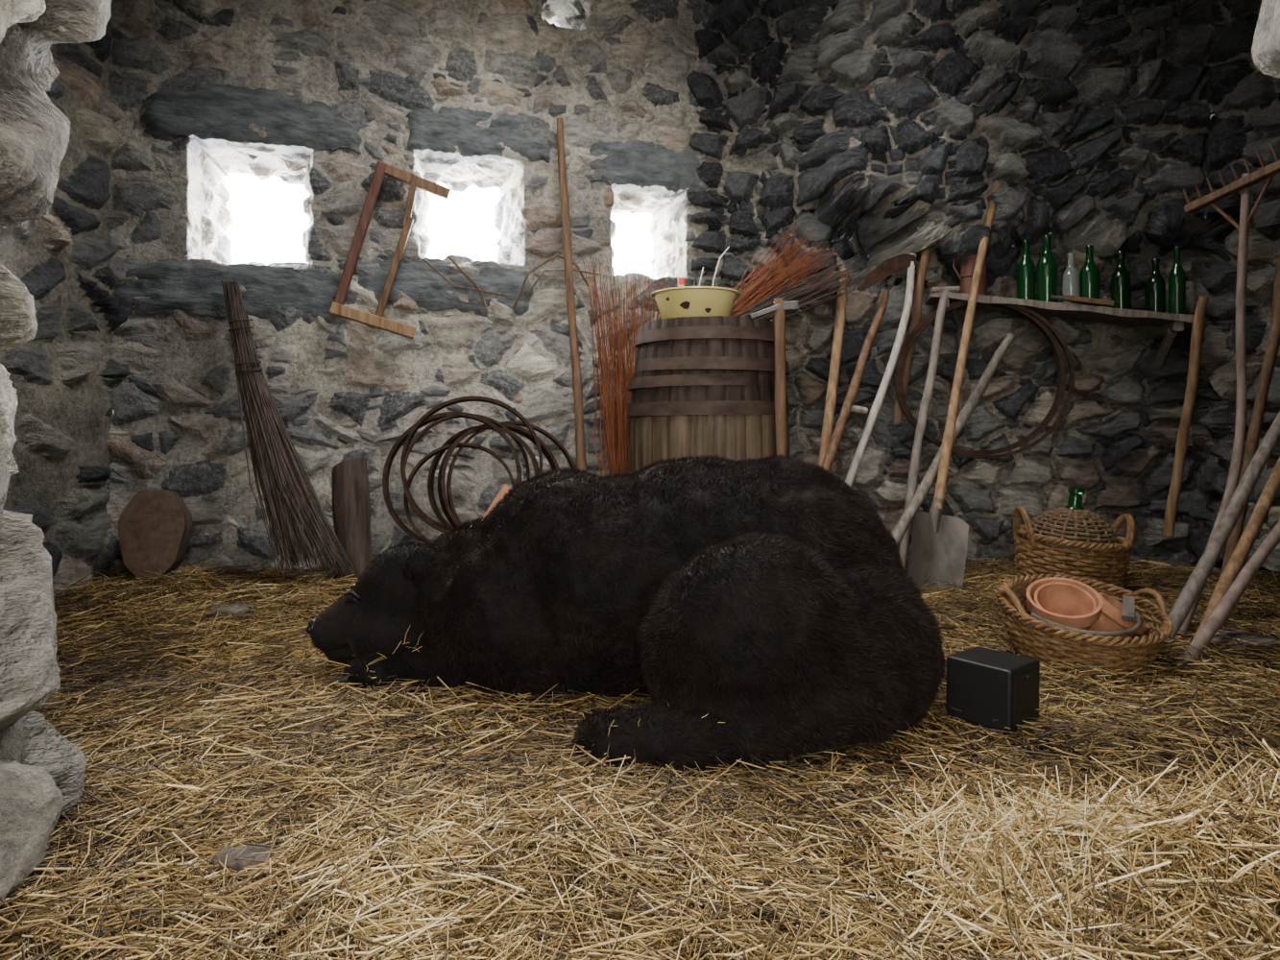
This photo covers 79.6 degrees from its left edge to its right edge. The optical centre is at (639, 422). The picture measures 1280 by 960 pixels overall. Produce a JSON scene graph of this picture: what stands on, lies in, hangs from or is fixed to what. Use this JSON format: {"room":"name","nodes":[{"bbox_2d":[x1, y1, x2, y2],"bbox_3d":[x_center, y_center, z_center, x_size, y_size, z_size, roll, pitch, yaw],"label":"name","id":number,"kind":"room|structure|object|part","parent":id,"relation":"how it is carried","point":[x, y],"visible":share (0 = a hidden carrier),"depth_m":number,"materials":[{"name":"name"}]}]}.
{"room":"farm building","nodes":[
{"label":"farm building","id":0,"kind":"room"},
{"bbox_2d":[0,0,111,902],"bbox_3d":[-1.260,-0.350,0.953,2.142,2.300,0.924,0,0,43],"label":"wall","id":1,"kind":"structure","parent":0,"point":[42,772],"depth_m":1.16,"materials":[{"name":"grey stone"}]},
{"bbox_2d":[0,0,129,599],"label":"wall","id":2,"kind":"structure","parent":0,"point":[62,377],"depth_m":2.96,"materials":[{"name":"grey stone"}]},
{"bbox_2d":[100,0,720,573],"bbox_3d":[-0.975,-0.725,3.804,2.820,3.050,0.420,0,0,-17],"label":"wall","id":3,"kind":"structure","parent":0,"point":[616,71],"depth_m":3.52,"materials":[{"name":"grey stone"}]},
{"bbox_2d":[114,260,356,324],"bbox_3d":[-1.747,-0.566,3.369,0.952,0.248,0.149,0,0,-17],"label":"stone sill","id":4,"kind":"structure","parent":3,"relation":"attached to","point":[170,285],"depth_m":3.30,"materials":[{"name":"grey stone"}]},
{"bbox_2d":[140,84,362,156],"bbox_3d":[-1.690,-1.340,3.388,0.875,0.259,0.147,0,0,-17],"label":"stone lintel","id":5,"kind":"object","parent":3,"relation":"attached to","point":[218,115],"visible":0.95,"depth_m":3.33,"materials":[{"name":"grey stone"}]},
{"bbox_2d":[329,160,450,338],"bbox_3d":[-1.125,-0.771,3.480,0.514,0.792,0.153,0,0,-17],"label":"saw","id":6,"kind":"object","parent":3,"relation":"attached to","point":[338,308],"visible":1,"depth_m":3.41,"materials":[{"name":"brown wood"}]},
{"bbox_2d":[357,257,533,314],"bbox_3d":[-0.912,-0.643,3.634,0.809,0.248,0.143,0,0,-17],"label":"stone sill","id":7,"kind":"structure","parent":3,"relation":"attached to","point":[420,281],"depth_m":3.58,"materials":[{"name":"grey stone"}]},
{"bbox_2d":[423,253,600,309],"bbox_3d":[-0.591,-0.671,3.629,0.834,0.268,0.059,0,0,-14],"label":"twigs","id":8,"kind":"object","parent":7,"relation":"on","point":[556,254],"visible":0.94,"depth_m":3.62,"materials":[{"name":"brown wood"}]},
{"bbox_2d":[405,106,550,167],"bbox_3d":[-0.772,-1.368,3.677,0.674,0.232,0.146,0,0,-17],"label":"stone lintel","id":9,"kind":"object","parent":3,"relation":"attached to","point":[434,135],"visible":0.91,"depth_m":3.62,"materials":[{"name":"grey stone"}]},
{"bbox_2d":[589,139,700,195],"bbox_3d":[0.019,-1.304,3.922,0.590,0.243,0.151,0,0,-17],"label":"stone lintel","id":10,"kind":"object","parent":3,"relation":"attached to","point":[635,166],"visible":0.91,"depth_m":3.88,"materials":[{"name":"grey stone"}]},
{"bbox_2d":[23,562,1279,959],"bbox_3d":[0.250,0.655,1.925,5.200,0.134,4.450,0,0,0],"label":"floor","id":11,"kind":"structure","parent":0,"point":[175,588],"depth_m":1.78,"materials":[{"name":"stone"}]},
{"bbox_2d":[0,721,1279,959],"bbox_3d":[0.023,0.624,1.083,2.112,0.224,0.880,0,0,0],"label":"straw","id":12,"kind":"object","parent":11,"relation":"on","point":[328,873],"visible":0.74,"depth_m":1.10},
{"bbox_2d":[207,845,289,879],"bbox_3d":[-0.588,0.664,1.159,0.112,0.028,0.061,0,0,-4],"label":"stone","id":13,"kind":"object","parent":12,"relation":"on","point":[238,865],"visible":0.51,"depth_m":1.15,"materials":[{"name":"grey stone"}]},
{"bbox_2d":[418,788,452,797],"bbox_3d":[-0.360,0.660,1.360,0.067,0.016,0.021,0,0,-29],"label":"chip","id":14,"kind":"object","parent":12,"relation":"on","point":[446,790],"visible":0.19,"depth_m":1.35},
{"bbox_2d":[856,706,1279,959],"bbox_3d":[0.708,0.564,1.072,0.749,0.321,0.556,0,0,0],"label":"heap","id":15,"kind":"object","parent":12,"relation":"on","point":[1101,819],"visible":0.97,"depth_m":1.03,"materials":[{"name":"beige plant"}]},
{"bbox_2d":[32,552,1279,844],"bbox_3d":[0.258,0.637,2.583,4.993,0.196,2.729,0,0,0],"label":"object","id":16,"kind":"object","parent":11,"relation":"on","point":[161,686],"depth_m":1.81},
{"bbox_2d":[117,489,193,584],"bbox_3d":[-1.955,0.462,3.100,0.252,0.382,0.144,0,0,-12],"label":"log","id":17,"kind":"object","parent":16,"relation":"on","point":[155,527],"visible":0.91,"depth_m":3.06,"materials":[{"name":"brown wood"}]},
{"bbox_3d":[-1.419,0.656,2.659,0.142,0.040,0.083,0,0,-5],"label":"flat field stone","id":18,"kind":"part","parent":16,"relation":"part of","materials":[{"name":"grey stone"}]},
{"bbox_2d":[221,281,354,578],"bbox_3d":[-1.467,0.002,3.094,0.690,1.204,0.179,0,0,24],"label":"broom","id":19,"kind":"object","parent":16,"relation":"on","point":[290,497],"visible":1,"depth_m":3.09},
{"bbox_2d":[331,458,373,581],"bbox_3d":[-1.198,0.424,3.196,0.170,0.560,0.156,0,0,0],"label":"wooden post","id":20,"kind":"object","parent":16,"relation":"on","point":[350,489],"visible":0.7,"depth_m":3.13,"materials":[{"name":"brown wood"}]},
{"bbox_2d":[382,395,576,544],"bbox_3d":[-0.664,0.235,3.328,0.860,0.702,0.304,0,0,-18],"label":"hoop","id":21,"kind":"object","parent":16,"relation":"on","point":[448,509],"visible":0.59,"depth_m":3.31},
{"bbox_2d":[481,483,511,519],"bbox_3d":[-0.565,0.460,2.674,0.380,0.484,0.048,0,0,-22],"label":"tile","id":22,"kind":"structure","parent":16,"relation":"on","point":[505,488],"depth_m":2.71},
{"bbox_2d":[556,117,586,472],"bbox_3d":[-0.305,-0.390,3.588,0.051,2.148,0.309,0,0,-33],"label":"wooden pole","id":23,"kind":"object","parent":16,"relation":"on","point":[581,462],"visible":0.73,"depth_m":3.60,"materials":[{"name":"brown wood"}]},
{"bbox_2d":[306,452,949,778],"bbox_3d":[-0.081,0.392,1.921,1.620,0.635,0.955,0,0,-3],"label":"bear","id":24,"kind":"object","parent":16,"relation":"on","point":[764,610],"visible":0.97,"depth_m":1.81},
{"bbox_2d":[583,250,682,477],"bbox_3d":[-0.033,-0.059,3.623,0.466,1.456,0.291,0,0,0],"label":"bundle","id":25,"kind":"object","parent":16,"relation":"on","point":[616,451],"visible":0.44,"depth_m":3.57,"materials":[{"name":"orange plant"}]},
{"bbox_2d":[627,315,790,472],"bbox_3d":[0.292,0.140,3.324,0.696,1.120,0.698,0,0,0],"label":"wooden barrel","id":26,"kind":"object","parent":16,"relation":"on","point":[699,385],"visible":0.56,"depth_m":3.03,"materials":[{"name":"brown wood"}]},
{"bbox_2d":[651,286,740,319],"bbox_3d":[0.235,-0.477,3.240,0.376,0.130,0.376,0,0,0],"label":"enamel bowl","id":27,"kind":"object","parent":26,"relation":"on","point":[685,301],"visible":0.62,"depth_m":3.10,"materials":[{"name":"yellow metal"}]},
{"bbox_2d":[677,277,685,287],"bbox_3d":[0.175,-0.518,3.240,0.074,0.181,0.074,0,0,0],"label":"plastic bottle","id":28,"kind":"object","parent":27,"relation":"in","point":[681,280],"visible":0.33,"depth_m":3.23,"materials":[{"name":"plastic"}]},
{"bbox_2d":[698,246,729,286],"bbox_3d":[0.310,-0.591,3.257,0.148,0.322,0.037,0,0,-5],"label":"stalk","id":29,"kind":"object","parent":27,"relation":"in","point":[728,247],"visible":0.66,"depth_m":3.26,"materials":[{"name":"white plastic"}]},
{"bbox_2d":[730,218,848,320],"bbox_3d":[0.638,-0.664,3.621,0.662,0.601,0.233,0,0,0],"label":"bundle","id":30,"kind":"object","parent":26,"relation":"on","point":[775,284],"visible":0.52,"depth_m":3.59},
{"bbox_2d":[732,255,869,321],"bbox_3d":[0.701,-0.571,3.518,0.719,0.383,0.104,0,0,4],"label":"bundle","id":31,"kind":"object","parent":26,"relation":"on","point":[798,295],"visible":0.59,"depth_m":3.51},
{"bbox_2d":[748,297,798,457],"bbox_3d":[0.509,0.105,2.904,0.185,1.153,0.104,0,0,0],"label":"mattock","id":32,"kind":"object","parent":16,"relation":"on","point":[781,306],"visible":0.68,"depth_m":2.90,"materials":[{"name":"brown wood"}]},
{"bbox_2d":[817,268,849,466],"bbox_3d":[0.837,-0.017,3.443,0.068,1.404,0.442,0,0,42],"label":"wooden stake","id":33,"kind":"object","parent":16,"relation":"on","point":[840,315],"visible":0.53,"depth_m":3.48,"materials":[{"name":"brown wood"}]},
{"bbox_2d":[821,289,889,471],"bbox_3d":[0.845,0.043,3.209,0.867,1.296,0.105,0,0,-43],"label":"wooden stake","id":34,"kind":"object","parent":16,"relation":"on","point":[849,400],"visible":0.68,"depth_m":3.22,"materials":[{"name":"brown wood"}]},
{"bbox_2d":[845,253,917,485],"bbox_3d":[0.952,-0.040,3.306,0.732,1.457,0.162,0,0,-38],"label":"scythe","id":35,"kind":"object","parent":16,"relation":"on","point":[888,267],"visible":0.77,"depth_m":3.37,"materials":[{"name":"white wood"}]},
{"bbox_2d":[897,286,960,572],"bbox_3d":[1.212,0.031,3.298,0.456,1.270,0.093,0,0,-37],"label":"fork","id":36,"kind":"object","parent":16,"relation":"on","point":[941,309],"visible":0.83,"depth_m":3.29,"materials":[{"name":"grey wood"}]},
{"bbox_2d":[891,333,1014,547],"bbox_3d":[1.240,0.151,3.183,0.909,1.087,0.062,0,0,-28],"label":"pole","id":37,"kind":"object","parent":16,"relation":"on","point":[899,531],"visible":0.66,"depth_m":3.22,"materials":[{"name":"grey wood"}]},
{"bbox_2d":[907,181,1000,596],"bbox_3d":[1.329,-0.191,3.125,0.805,1.753,0.143,0,0,-44],"label":"shovel","id":38,"kind":"object","parent":16,"relation":"on","point":[939,542],"visible":0.89,"depth_m":2.98,"materials":[{"name":"brown wood"}]},
{"bbox_2d":[945,646,1039,734],"bbox_3d":[0.824,0.618,1.787,0.152,0.140,0.158,2,-1,-40],"label":"speaker box","id":39,"kind":"object","parent":16,"relation":"on","point":[986,685],"visible":0.98,"depth_m":1.74,"materials":[{"name":"paint"}]},
{"bbox_2d":[1013,487,1135,596],"bbox_3d":[1.678,0.460,2.990,0.401,0.413,0.401,0,0,-44],"label":"wicker demijohn","id":40,"kind":"object","parent":16,"relation":"on","point":[1072,539],"visible":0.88,"depth_m":2.88,"materials":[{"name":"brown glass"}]},
{"bbox_2d":[996,573,1173,681],"bbox_3d":[1.255,0.590,2.188,0.437,0.241,0.429,0,0,15],"label":"wicker basket","id":41,"kind":"object","parent":16,"relation":"on","point":[1021,627],"visible":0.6,"depth_m":2.09,"materials":[{"name":"brown wicker"}]},
{"bbox_2d":[1030,595,1141,636],"bbox_3d":[1.278,0.535,2.120,0.341,0.066,0.157,0,0,-15],"label":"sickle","id":42,"kind":"object","parent":41,"relation":"in","point":[1129,613],"visible":0.91,"depth_m":2.11,"materials":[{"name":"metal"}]},
{"bbox_2d":[1026,577,1150,648],"bbox_3d":[1.280,0.555,2.196,0.365,0.204,0.189,0,0,-17],"label":"flower pots","id":43,"kind":"object","parent":41,"relation":"in","point":[1063,601],"visible":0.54,"depth_m":2.19,"materials":[{"name":"orange ceramic"}]},
{"bbox_2d":[1160,410,1279,651],"bbox_3d":[2.065,0.032,2.479,1.116,1.325,0.044,0,0,-19],"label":"pole","id":44,"kind":"object","parent":16,"relation":"on","point":[1183,605],"visible":0.84,"depth_m":2.38,"materials":[{"name":"grey wood"}]},
{"bbox_2d":[1172,520,1279,670],"bbox_3d":[2.026,0.181,2.293,1.191,1.024,0.043,0,0,-19],"label":"pole","id":45,"kind":"object","parent":16,"relation":"on","point":[1223,609],"visible":0.86,"depth_m":2.16,"materials":[{"name":"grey wood"}]},
{"bbox_2d":[1177,144,1279,637],"bbox_3d":[1.927,-0.117,2.645,0.442,1.614,0.421,0,0,0],"label":"rake","id":46,"kind":"object","parent":16,"relation":"on","point":[1243,184],"visible":0.88,"depth_m":2.64,"materials":[{"name":"brown wood"}]},
{"bbox_3d":[1.781,0.655,2.251,0.195,0.069,0.125,0,0,-10],"label":"flat field stone","id":47,"kind":"part","parent":16,"relation":"part of","materials":[{"name":"grey stone"}]},
{"bbox_2d":[1218,257,1279,579],"bbox_3d":[2.147,0.035,2.686,0.528,1.283,0.048,0,0,-30],"label":"pole","id":48,"kind":"object","parent":16,"relation":"on","point":[1270,355],"visible":0.67,"depth_m":2.70,"materials":[{"name":"brown wood"}]},
{"bbox_2d":[1193,457,1279,659],"bbox_3d":[2.078,0.066,2.416,1.109,1.253,0.051,0,0,-23],"label":"pole","id":49,"kind":"object","parent":11,"relation":"on","point":[1238,559],"visible":0.7,"depth_m":2.30,"materials":[{"name":"brown wood"}]},
{"bbox_2d":[686,0,1279,574],"bbox_3d":[1.986,-0.725,2.950,1.289,3.050,3.889,0,0,-40],"label":"wall","id":50,"kind":"structure","parent":0,"point":[866,124],"depth_m":3.44,"materials":[{"name":"grey stone"}]},
{"bbox_2d":[893,225,931,422],"bbox_3d":[1.267,-0.451,3.515,0.210,0.905,0.090,0,0,0],"label":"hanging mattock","id":51,"kind":"object","parent":50,"relation":"hanging from","point":[926,253],"visible":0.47,"depth_m":3.49,"materials":[{"name":"brown wood"}]},
{"bbox_2d":[924,290,1206,367],"bbox_3d":[1.837,-0.398,3.423,1.054,0.375,0.346,0,0,15],"label":"wooden shelf","id":52,"kind":"object","parent":50,"relation":"attached to","point":[1168,325],"visible":0.64,"depth_m":3.29,"materials":[{"name":"grey wood"}]},
{"bbox_2d":[952,254,988,295],"bbox_3d":[1.492,-0.693,3.460,0.138,0.282,0.121,0,0,36],"label":"milk can","id":53,"kind":"object","parent":52,"relation":"on","point":[967,265],"visible":0.41,"depth_m":3.42,"materials":[{"name":"metal"}]},
{"bbox_2d":[894,300,1074,458],"bbox_3d":[1.494,-0.193,3.363,0.718,0.705,0.114,0,0,17],"label":"hoop","id":54,"kind":"object","parent":52,"relation":"attached to","point":[1047,328],"visible":0.87,"depth_m":3.31},
{"bbox_2d":[1016,240,1035,300],"bbox_3d":[1.712,-0.664,3.407,0.070,0.285,0.070,0,0,0],"label":"glass bottle","id":55,"kind":"object","parent":52,"relation":"on","point":[1026,271],"visible":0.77,"depth_m":3.38,"materials":[{"name":"green glass"}]},
{"bbox_2d":[1036,234,1058,302],"bbox_3d":[1.793,-0.667,3.384,0.086,0.315,0.086,0,0,0],"label":"glass bottle","id":56,"kind":"object","parent":52,"relation":"on","point":[1047,267],"visible":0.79,"depth_m":3.35,"materials":[{"name":"green glass"}]},
{"bbox_2d":[1062,252,1080,304],"bbox_3d":[1.885,-0.618,3.360,0.072,0.245,0.072,0,0,0],"label":"glass bottle","id":57,"kind":"object","parent":52,"relation":"on","point":[1071,277],"visible":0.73,"depth_m":3.33,"materials":[{"name":"grey glass"}]},
{"bbox_2d":[1050,294,1114,307],"bbox_3d":[1.865,-0.513,3.245,0.238,0.057,0.037,0,0,13],"label":"brush","id":58,"kind":"object","parent":52,"relation":"on","point":[1067,298],"visible":1,"depth_m":3.23,"materials":[{"name":"wood"}]},
{"bbox_2d":[1080,244,1099,306],"bbox_3d":[1.955,-0.627,3.341,0.076,0.285,0.076,0,0,0],"label":"glass bottle","id":59,"kind":"object","parent":52,"relation":"on","point":[1090,272],"visible":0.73,"depth_m":3.31,"materials":[{"name":"green glass"}]},
{"bbox_2d":[1110,250,1131,309],"bbox_3d":[2.071,-0.602,3.308,0.074,0.270,0.074,0,0,0],"label":"glass bottle","id":60,"kind":"object","parent":52,"relation":"on","point":[1121,278],"visible":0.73,"depth_m":3.28,"materials":[{"name":"green glass"}]},
{"bbox_2d":[1145,258,1165,313],"bbox_3d":[2.197,-0.572,3.273,0.072,0.250,0.072,0,0,0],"label":"glass bottle","id":61,"kind":"object","parent":52,"relation":"on","point":[1155,285],"visible":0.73,"depth_m":3.25,"materials":[{"name":"green glass"}]},
{"bbox_2d":[1168,246,1185,314],"bbox_3d":[2.262,-0.587,3.235,0.060,0.300,0.060,0,0,0],"label":"glass bottle","id":62,"kind":"object","parent":52,"relation":"on","point":[1177,277],"visible":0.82,"depth_m":3.21,"materials":[{"name":"green glass"}]},
{"bbox_2d":[1162,295,1209,536],"bbox_3d":[2.262,-0.014,3.176,0.063,0.992,0.225,0,0,0],"label":"wooden stake","id":63,"kind":"object","parent":52,"relation":"attached to","point":[1181,446],"visible":1,"depth_m":3.18,"materials":[{"name":"brown wood"}]},
{"bbox_2d":[1251,0,1279,77],"bbox_3d":[1.603,-0.350,1.016,2.428,2.300,1.036,0,0,-38],"label":"wall","id":64,"kind":"structure","parent":0,"point":[1266,45],"depth_m":1.25,"materials":[{"name":"grey stone"}]}
]}

